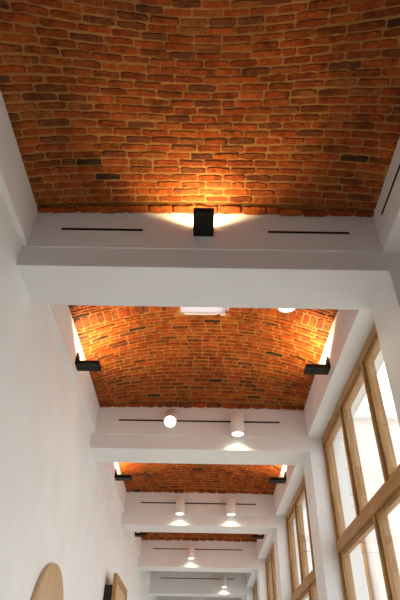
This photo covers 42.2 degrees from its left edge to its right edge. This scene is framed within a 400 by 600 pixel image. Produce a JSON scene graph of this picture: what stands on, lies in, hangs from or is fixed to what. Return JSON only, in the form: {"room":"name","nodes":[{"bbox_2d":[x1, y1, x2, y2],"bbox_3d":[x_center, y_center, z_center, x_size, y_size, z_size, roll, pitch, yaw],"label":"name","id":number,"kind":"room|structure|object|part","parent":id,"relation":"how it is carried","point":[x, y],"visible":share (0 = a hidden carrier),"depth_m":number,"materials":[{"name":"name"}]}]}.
{"room":"corridor","nodes":[
{"label":"corridor","id":0,"kind":"room"},
{"bbox_2d":[0,188,153,599],"bbox_3d":[-1.673,5.464,9.195,0.300,6.009,29.267,1,-38,0],"label":"wall","id":1,"kind":"structure","parent":0,"point":[59,505],"depth_m":4.90,"materials":[{"name":"white paint"}]},
{"bbox_2d":[0,91,37,244],"bbox_3d":[-1.436,-1.983,3.460,0.095,1.454,3.128,1,-38,0],"label":"trim","id":2,"kind":"structure","parent":1,"relation":"attached to","point":[15,187],"depth_m":3.94,"materials":[{"name":"white paint"}]},
{"bbox_2d":[30,563,63,599],"bbox_3d":[-1.481,3.212,4.899,0.050,1.298,1.298,1,-38,0],"label":"roundel","id":3,"kind":"object","parent":1,"relation":"attached to","point":[49,585],"visible":1,"depth_m":5.03,"materials":[{"name":"brown wood"}]},
{"bbox_2d":[44,305,98,432],"bbox_3d":[-1.458,0.283,6.320,0.095,1.454,3.128,1,-38,0],"label":"trim","id":4,"kind":"structure","parent":1,"relation":"attached to","point":[60,317],"depth_m":5.84,"materials":[{"name":"white paint"}]},
{"bbox_2d":[75,352,100,370],"bbox_3d":[-1.281,0.704,5.988,0.274,0.175,0.166,1,-38,0],"label":"uplight","id":5,"kind":"object","parent":1,"relation":"attached to","point":[81,365],"visible":1,"depth_m":5.91,"materials":[{"name":"black paint"}]},
{"bbox_3d":[-1.411,0.702,5.988,0.014,0.175,0.166,1,-38,0],"label":"plate","id":6,"kind":"part","parent":5,"relation":"part of","materials":[{"name":"black paint"}]},
{"bbox_2d":[76,360,100,370],"bbox_3d":[-1.275,0.755,5.947,0.260,0.045,0.166,1,-38,0],"label":"tray","id":7,"kind":"object","parent":5,"relation":"on","point":[81,365],"depth_m":5.90,"materials":[{"name":"black paint"}]},
{"bbox_2d":[103,462,125,512],"bbox_3d":[-1.480,2.549,9.179,0.095,1.454,3.128,1,-38,0],"label":"trim","id":8,"kind":"structure","parent":1,"relation":"attached to","point":[119,488],"depth_m":9.07,"materials":[{"name":"white paint"}]},
{"bbox_2d":[103,573,126,599],"bbox_3d":[-1.433,5.599,8.324,0.190,1.900,1.540,1,-38,0],"label":"wall panel","id":9,"kind":"object","parent":1,"relation":"attached to","point":[118,591],"visible":1,"depth_m":8.26,"materials":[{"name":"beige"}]},
{"bbox_3d":[-1.369,5.600,8.323,0.062,1.900,1.540,1,-38,0],"label":"frame","id":10,"kind":"part","parent":9,"relation":"part of","materials":[{"name":"brown wood"}]},
{"bbox_2d":[115,468,131,480],"bbox_3d":[-1.303,2.970,8.847,0.274,0.175,0.166,1,-38,0],"label":"uplight","id":11,"kind":"object","parent":1,"relation":"attached to","point":[117,477],"visible":1,"depth_m":8.77,"materials":[{"name":"black paint"}]},
{"bbox_2d":[115,475,131,480],"bbox_3d":[-1.297,3.021,8.807,0.260,0.045,0.166,1,-38,0],"label":"tray","id":12,"kind":"object","parent":11,"relation":"on","point":[117,477],"depth_m":8.76,"materials":[{"name":"black paint"}]},
{"bbox_2d":[129,532,141,556],"bbox_3d":[-1.502,4.814,12.039,0.095,1.454,3.128,1,-38,0],"label":"trim","id":13,"kind":"structure","parent":1,"relation":"attached to","point":[136,540],"depth_m":12.18,"materials":[{"name":"white paint"}]},
{"bbox_2d":[135,532,146,536],"bbox_3d":[-1.325,5.235,11.707,0.274,0.175,0.166,1,-38,0],"label":"uplight","id":14,"kind":"object","parent":1,"relation":"attached to","point":[136,534],"visible":0.86,"depth_m":11.61,"materials":[{"name":"black paint"}]},
{"bbox_2d":[144,571,150,584],"bbox_3d":[-1.525,7.080,14.898,0.095,1.454,3.128,1,-38,0],"label":"trim","id":15,"kind":"structure","parent":1,"relation":"attached to","point":[147,573],"depth_m":15.03,"materials":[{"name":"white paint"}]},
{"bbox_2d":[140,532,258,541],"bbox_3d":[-0.007,4.842,12.028,2.937,0.663,3.168,1,-38,0],"label":"ceiling","id":16,"kind":"structure","parent":0,"point":[229,537],"depth_m":13.02,"materials":[{"name":"red brick"}]},
{"bbox_2d":[0,0,399,216],"bbox_3d":[0.060,-1.955,3.450,2.937,0.663,3.168,1,-38,0],"label":"ceiling","id":17,"kind":"structure","parent":0,"point":[290,108],"depth_m":4.02,"materials":[{"name":"red brick"}]},
{"bbox_2d":[118,462,282,494],"bbox_3d":[0.015,2.577,9.168,2.937,0.665,3.168,1,-38,0],"label":"ceiling","id":18,"kind":"structure","parent":0,"point":[146,477],"depth_m":10.05,"materials":[{"name":"red brick"}]},
{"bbox_2d":[68,305,337,409],"bbox_3d":[0.038,0.313,6.308,2.937,0.660,3.168,1,-38,0],"label":"ceiling","id":19,"kind":"structure","parent":0,"point":[148,356],"depth_m":6.88,"materials":[{"name":"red brick"}]},
{"bbox_2d":[180,307,228,314],"bbox_3d":[0.052,0.027,6.534,0.654,0.160,0.324,1,-38,0],"label":"ceiling light","id":20,"kind":"object","parent":19,"relation":"attached to","point":[186,310],"depth_m":6.58,"materials":[{"name":"white plastic"}]},
{"bbox_2d":[246,270,399,599],"bbox_3d":[1.655,6.085,8.729,0.480,4.555,28.667,1,-38,0],"label":"wall","id":21,"kind":"structure","parent":0,"point":[386,308],"depth_m":6.32,"materials":[{"name":"white paint"}]},
{"bbox_2d":[158,596,237,599],"bbox_3d":[0.132,10.585,19.116,3.479,1.659,0.520,1,-38,0],"label":"ceiling beam","id":22,"kind":"structure","parent":21,"relation":"on","point":[159,597],"depth_m":18.66,"materials":[{"name":"white paint"}]},
{"bbox_2d":[149,571,252,597],"bbox_3d":[0.155,8.319,16.257,3.479,1.659,0.520,1,-38,0],"label":"ceiling beam","id":23,"kind":"structure","parent":21,"relation":"on","point":[162,584],"depth_m":15.71,"materials":[{"name":"white paint"}]},
{"bbox_2d":[171,578,233,579],"bbox_3d":[-0.079,8.483,15.789,2.236,0.020,0.006,1,-38,0],"label":"air slot","id":24,"kind":"object","parent":23,"relation":"attached to","point":[171,578],"visible":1,"depth_m":15.79,"materials":[{"name":"black metal"}]},
{"bbox_2d":[221,575,226,587],"bbox_3d":[0.725,8.500,15.647,0.176,0.300,0.218,1,-38,0],"label":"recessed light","id":25,"kind":"object","parent":23,"relation":"attached to","point":[223,578],"visible":1,"depth_m":15.58,"materials":[{"name":"white metal"}]},
{"bbox_2d":[138,539,265,572],"bbox_3d":[0.177,6.054,13.397,3.479,1.659,0.520,1,-38,0],"label":"ceiling beam","id":26,"kind":"structure","parent":21,"relation":"on","point":[150,559],"depth_m":12.85,"materials":[{"name":"white paint"}]},
{"bbox_2d":[187,545,194,558],"bbox_3d":[-0.218,6.219,12.792,0.176,0.300,0.218,1,-38,0],"label":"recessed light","id":27,"kind":"object","parent":26,"relation":"attached to","point":[191,548],"visible":1,"depth_m":12.71,"materials":[{"name":"white metal"}]},
{"bbox_2d":[153,548,242,550],"bbox_3d":[-0.056,6.218,12.930,2.236,0.020,0.006,1,-38,0],"label":"air slot","id":28,"kind":"object","parent":26,"relation":"attached to","point":[153,548],"visible":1,"depth_m":12.93,"materials":[{"name":"black metal"}]},
{"bbox_3d":[-0.056,6.219,12.931,2.228,0.012,0.002,1,-38,0],"label":"blade","id":29,"kind":"part","parent":28,"relation":"part of","materials":[{"name":"black metal"}]},
{"bbox_2d":[17,212,399,309],"bbox_3d":[0.244,-0.744,4.819,3.479,1.659,0.520,1,-38,0],"label":"ceiling beam","id":30,"kind":"structure","parent":21,"relation":"on","point":[243,265],"depth_m":4.28,"materials":[{"name":"white paint"}]},
{"bbox_2d":[61,228,142,230],"bbox_3d":[-0.821,-0.593,4.355,0.682,0.020,0.006,1,-38,0],"label":"air slot","id":31,"kind":"object","parent":30,"relation":"attached to","point":[102,229],"visible":1,"depth_m":4.36,"materials":[{"name":"black metal"}]},
{"bbox_3d":[-0.821,-0.592,4.356,0.674,0.012,0.002,1,-38,0],"label":"blade","id":32,"kind":"part","parent":31,"relation":"part of","materials":[{"name":"black metal"}]},
{"bbox_2d":[193,208,213,236],"bbox_3d":[0.030,-0.682,4.261,0.166,0.175,0.274,1,-38,0],"label":"uplight","id":33,"kind":"object","parent":30,"relation":"attached to","point":[203,218],"visible":1,"depth_m":4.18,"materials":[{"name":"black paint"}]},
{"bbox_2d":[277,308,295,312],"bbox_3d":[0.781,-0.054,4.728,0.176,0.300,0.188,1,-38,0],"label":"recessed light","id":34,"kind":"object","parent":30,"relation":"attached to","point":[283,310],"visible":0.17,"depth_m":4.68,"materials":[{"name":"white metal"}]},
{"bbox_2d":[268,231,348,233],"bbox_3d":[0.910,-0.566,4.347,0.679,0.020,0.006,1,-38,0],"label":"air slot","id":35,"kind":"object","parent":30,"relation":"attached to","point":[304,232],"visible":1,"depth_m":4.35,"materials":[{"name":"black metal"}]},
{"bbox_3d":[0.910,-0.565,4.348,0.671,0.012,0.002,1,-38,0],"label":"blade","id":36,"kind":"part","parent":35,"relation":"part of","materials":[{"name":"black metal"}]},
{"bbox_2d":[121,491,295,533],"bbox_3d":[0.199,3.788,10.538,3.479,1.659,0.520,1,-38,0],"label":"ceiling beam","id":37,"kind":"structure","parent":21,"relation":"on","point":[260,518],"depth_m":9.99,"materials":[{"name":"white paint"}]},
{"bbox_2d":[175,497,184,514],"bbox_3d":[-0.380,3.951,9.933,0.176,0.300,0.218,1,-38,0],"label":"spotlight","id":38,"kind":"object","parent":37,"relation":"attached to","point":[180,501],"visible":1,"depth_m":9.86,"materials":[{"name":"white metal"}]},
{"bbox_2d":[141,502,255,504],"bbox_3d":[-0.034,3.952,10.070,2.236,0.020,0.006,1,-38,0],"label":"air slot","id":39,"kind":"object","parent":37,"relation":"attached to","point":[141,502],"visible":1,"depth_m":10.07,"materials":[{"name":"black metal"}]},
{"bbox_2d":[226,497,235,515],"bbox_3d":[0.591,3.966,9.929,0.176,0.300,0.218,1,-38,0],"label":"ceiling spotlight","id":40,"kind":"object","parent":37,"relation":"attached to","point":[230,502],"visible":1,"depth_m":9.85,"materials":[{"name":"white metal"}]},
{"bbox_2d":[90,406,344,465],"bbox_3d":[0.221,1.522,7.678,3.479,1.659,0.520,1,-38,0],"label":"ceiling beam","id":41,"kind":"structure","parent":21,"relation":"on","point":[286,442],"depth_m":7.13,"materials":[{"name":"white paint"}]},
{"bbox_2d":[164,409,177,427],"bbox_3d":[-0.400,1.619,7.101,0.176,0.326,0.329,1,-38,0],"label":"spotlight","id":42,"kind":"object","parent":41,"relation":"attached to","point":[170,419],"visible":1,"depth_m":6.96,"materials":[{"name":"white metal"}]},
{"bbox_2d":[119,419,279,422],"bbox_3d":[-0.012,1.686,7.211,2.236,0.020,0.006,1,-38,0],"label":"air slot","id":43,"kind":"object","parent":41,"relation":"attached to","point":[119,419],"visible":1,"depth_m":7.21,"materials":[{"name":"black metal"}]},
{"bbox_3d":[-0.012,1.687,7.212,2.228,0.012,0.002,1,-38,0],"label":"blade","id":44,"kind":"part","parent":43,"relation":"part of","materials":[{"name":"black metal"}]},
{"bbox_2d":[231,411,243,436],"bbox_3d":[0.509,1.698,7.070,0.176,0.300,0.218,1,-38,0],"label":"ceiling spotlight","id":45,"kind":"object","parent":41,"relation":"attached to","point":[237,417],"visible":1,"depth_m":6.99,"materials":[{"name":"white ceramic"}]},
{"bbox_2d":[246,573,256,586],"bbox_3d":[1.663,7.130,14.884,0.487,1.454,3.128,1,-38,0],"label":"trim","id":46,"kind":"structure","parent":21,"relation":"attached to","point":[251,578],"depth_m":15.01,"materials":[{"name":"white paint"}]},
{"bbox_2d":[253,579,257,599],"bbox_3d":[1.626,9.151,13.282,0.160,3.705,3.128,1,-38,0],"label":"window","id":47,"kind":"structure","parent":21,"relation":"in","point":[255,597],"depth_m":15.38,"materials":[{"name":"brown wood"}]},
{"bbox_2d":[251,534,263,538],"bbox_3d":[1.296,5.276,11.695,0.274,0.175,0.166,1,-38,0],"label":"uplight","id":48,"kind":"object","parent":21,"relation":"attached to","point":[262,535],"visible":0.88,"depth_m":11.60,"materials":[{"name":"black paint"}]},
{"bbox_2d":[257,534,273,558],"bbox_3d":[1.685,4.864,12.024,0.487,1.454,3.128,1,-38,0],"label":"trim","id":49,"kind":"structure","parent":21,"relation":"attached to","point":[264,545],"depth_m":12.02,"materials":[{"name":"white paint"}]},
{"bbox_2d":[266,542,277,599],"bbox_3d":[1.649,6.885,10.422,0.160,3.705,3.128,1,-38,0],"label":"window","id":50,"kind":"structure","parent":21,"relation":"in","point":[270,559],"depth_m":12.05,"materials":[{"name":"brown wood"}]},
{"bbox_3d":[1.656,6.641,11.933,0.057,1.246,0.974,1,-38,0],"label":"sash","id":51,"kind":"part","parent":50,"relation":"part of","materials":[{"name":"brown wood"}]},
{"bbox_3d":[1.664,6.885,10.422,0.130,3.705,3.128,1,-38,0],"label":"frame","id":52,"kind":"part","parent":50,"relation":"part of","materials":[{"name":"brown wood"}]},
{"bbox_3d":[1.690,5.473,11.542,0.130,0.100,3.038,1,-38,0],"label":"head rail","id":53,"kind":"part","parent":50,"relation":"part of","materials":[{"name":"brown wood"}]},
{"bbox_3d":[1.662,6.000,11.124,0.057,1.246,0.974,1,-38,0],"label":"sash","id":54,"kind":"part","parent":50,"relation":"part of","materials":[{"name":"brown wood"}]},
{"bbox_2d":[269,471,285,483],"bbox_3d":[1.318,3.010,8.835,0.274,0.175,0.166,1,-38,0],"label":"uplight","id":55,"kind":"object","parent":21,"relation":"attached to","point":[281,480],"visible":1,"depth_m":8.74,"materials":[{"name":"black paint"}]},
{"bbox_2d":[274,465,305,515],"bbox_3d":[1.707,2.598,9.165,0.487,1.454,3.128,1,-38,0],"label":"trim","id":56,"kind":"structure","parent":21,"relation":"attached to","point":[284,494],"depth_m":9.01,"materials":[{"name":"white paint"}]},
{"bbox_2d":[286,476,317,599],"bbox_3d":[1.671,4.619,7.563,0.160,3.705,3.128,1,-38,0],"label":"window","id":57,"kind":"structure","parent":21,"relation":"in","point":[308,586],"depth_m":8.66,"materials":[{"name":"brown wood"}]},
{"bbox_3d":[1.686,4.619,7.563,0.130,3.705,3.128,1,-38,0],"label":"frame","id":58,"kind":"part","parent":57,"relation":"part of","materials":[{"name":"brown wood"}]},
{"bbox_3d":[1.678,4.375,9.073,0.057,1.246,0.974,1,-38,0],"label":"sash","id":59,"kind":"part","parent":57,"relation":"part of","materials":[{"name":"brown wood"}]},
{"bbox_3d":[1.713,3.207,8.682,0.130,0.100,3.038,1,-38,0],"label":"head rail","id":60,"kind":"part","parent":57,"relation":"part of","materials":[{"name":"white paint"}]},
{"bbox_3d":[1.652,5.644,7.738,0.057,2.155,1.490,1,-38,0],"label":"sash","id":61,"kind":"part","parent":57,"relation":"part of","materials":[{"name":"brown wood"}]},
{"bbox_3d":[1.684,3.734,8.264,0.057,1.246,0.974,1,-38,0],"label":"sash","id":62,"kind":"part","parent":57,"relation":"part of","materials":[{"name":"brown wood"}]},
{"bbox_3d":[1.662,4.683,6.525,0.057,2.155,1.490,1,-38,0],"label":"sash","id":63,"kind":"part","parent":57,"relation":"part of","materials":[{"name":"brown wood"}]},
{"bbox_2d":[304,356,330,374],"bbox_3d":[1.340,0.744,5.976,0.274,0.175,0.166,1,-38,0],"label":"uplight","id":64,"kind":"object","parent":21,"relation":"attached to","point":[310,369],"visible":1,"depth_m":5.91,"materials":[{"name":"black paint"}]},
{"bbox_2d":[304,364,328,374],"bbox_3d":[1.332,0.795,5.936,0.260,0.045,0.166,1,-38,0],"label":"tray","id":65,"kind":"object","parent":64,"relation":"on","point":[310,369],"depth_m":5.90,"materials":[{"name":"black paint"}]},
{"bbox_3d":[1.471,0.746,5.975,0.014,0.175,0.166,1,-38,0],"label":"plate","id":66,"kind":"part","parent":64,"relation":"part of","materials":[{"name":"black paint"}]},
{"bbox_2d":[304,309,383,436],"bbox_3d":[1.730,0.332,6.306,0.487,1.454,3.128,1,-38,0],"label":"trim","id":67,"kind":"structure","parent":21,"relation":"attached to","point":[350,330],"depth_m":5.80,"materials":[{"name":"white paint"}]},
{"bbox_2d":[322,322,399,599],"bbox_3d":[1.693,2.353,4.704,0.160,3.705,3.128,1,-38,0],"label":"window","id":68,"kind":"structure","parent":21,"relation":"in","point":[371,515],"depth_m":5.33,"materials":[{"name":"brown wood"}]},
{"bbox_3d":[1.708,2.353,4.703,0.130,3.705,3.128,1,-38,0],"label":"frame","id":69,"kind":"part","parent":68,"relation":"part of","materials":[{"name":"brown wood"}]},
{"bbox_3d":[1.700,2.109,6.214,0.057,1.246,0.974,1,-38,0],"label":"sash","id":70,"kind":"part","parent":68,"relation":"part of","materials":[{"name":"brown wood"}]},
{"bbox_3d":[1.735,0.941,5.823,0.130,0.100,3.038,1,-38,0],"label":"head rail","id":71,"kind":"part","parent":68,"relation":"part of","materials":[{"name":"brown wood"}]},
{"bbox_3d":[1.675,3.378,4.879,0.057,2.155,1.490,1,-38,0],"label":"sash","id":72,"kind":"part","parent":68,"relation":"part of","materials":[{"name":"brown wood"}]},
{"bbox_3d":[1.706,1.468,5.405,0.057,1.246,0.974,1,-38,0],"label":"sash","id":73,"kind":"part","parent":68,"relation":"part of","materials":[{"name":"brown wood"}]},
{"bbox_3d":[1.713,0.827,4.596,0.057,1.246,0.974,1,-38,0],"label":"sash","id":74,"kind":"part","parent":68,"relation":"part of","materials":[{"name":"brown wood"}]},
{"bbox_3d":[1.684,2.417,3.665,0.057,2.155,1.490,1,-38,0],"label":"sash","id":75,"kind":"part","parent":68,"relation":"part of","materials":[{"name":"brown wood"}]},
{"bbox_2d":[373,137,399,250],"bbox_3d":[1.752,-1.934,3.446,0.487,1.454,3.128,1,-38,0],"label":"ceiling beam","id":76,"kind":"structure","parent":21,"relation":"on","point":[388,224],"depth_m":4.10,"materials":[{"name":"white paint"}]},
{"bbox_2d":[381,164,399,215],"bbox_3d":[1.494,-1.127,3.714,0.006,0.020,1.378,1,-38,0],"label":"air slot","id":77,"kind":"object","parent":21,"relation":"attached to","point":[399,164],"visible":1,"depth_m":4.05,"materials":[{"name":"black metal"}]},
{"label":"outside","id":78,"kind":"structure","parent":0,"visible":0},
{"bbox_3d":[20.730,23.589,26.126,38.050,0.100,110.000,1,-38,0],"label":"ground","id":79,"kind":"structure","parent":78,"visible":0},
{"bbox_2d":[303,408,399,599],"bbox_3d":[10.269,24.119,37.109,8.650,12.400,46.600,1,-38,0],"label":"apartment building","id":80,"kind":"structure","parent":79,"relation":"on","point":[373,477],"depth_m":21.22,"materials":[{"name":"white"}]},
{"bbox_3d":[6.402,15.287,30.808,0.040,1.900,1.200,1,-38,0],"label":"pane","id":81,"kind":"part","parent":80,"relation":"part of","materials":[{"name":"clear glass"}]},
{"bbox_3d":[10.359,19.417,40.835,8.650,0.400,46.600,1,-38,0],"label":"cornice","id":82,"kind":"part","parent":80,"relation":"part of","materials":[{"name":"white"}]}
]}

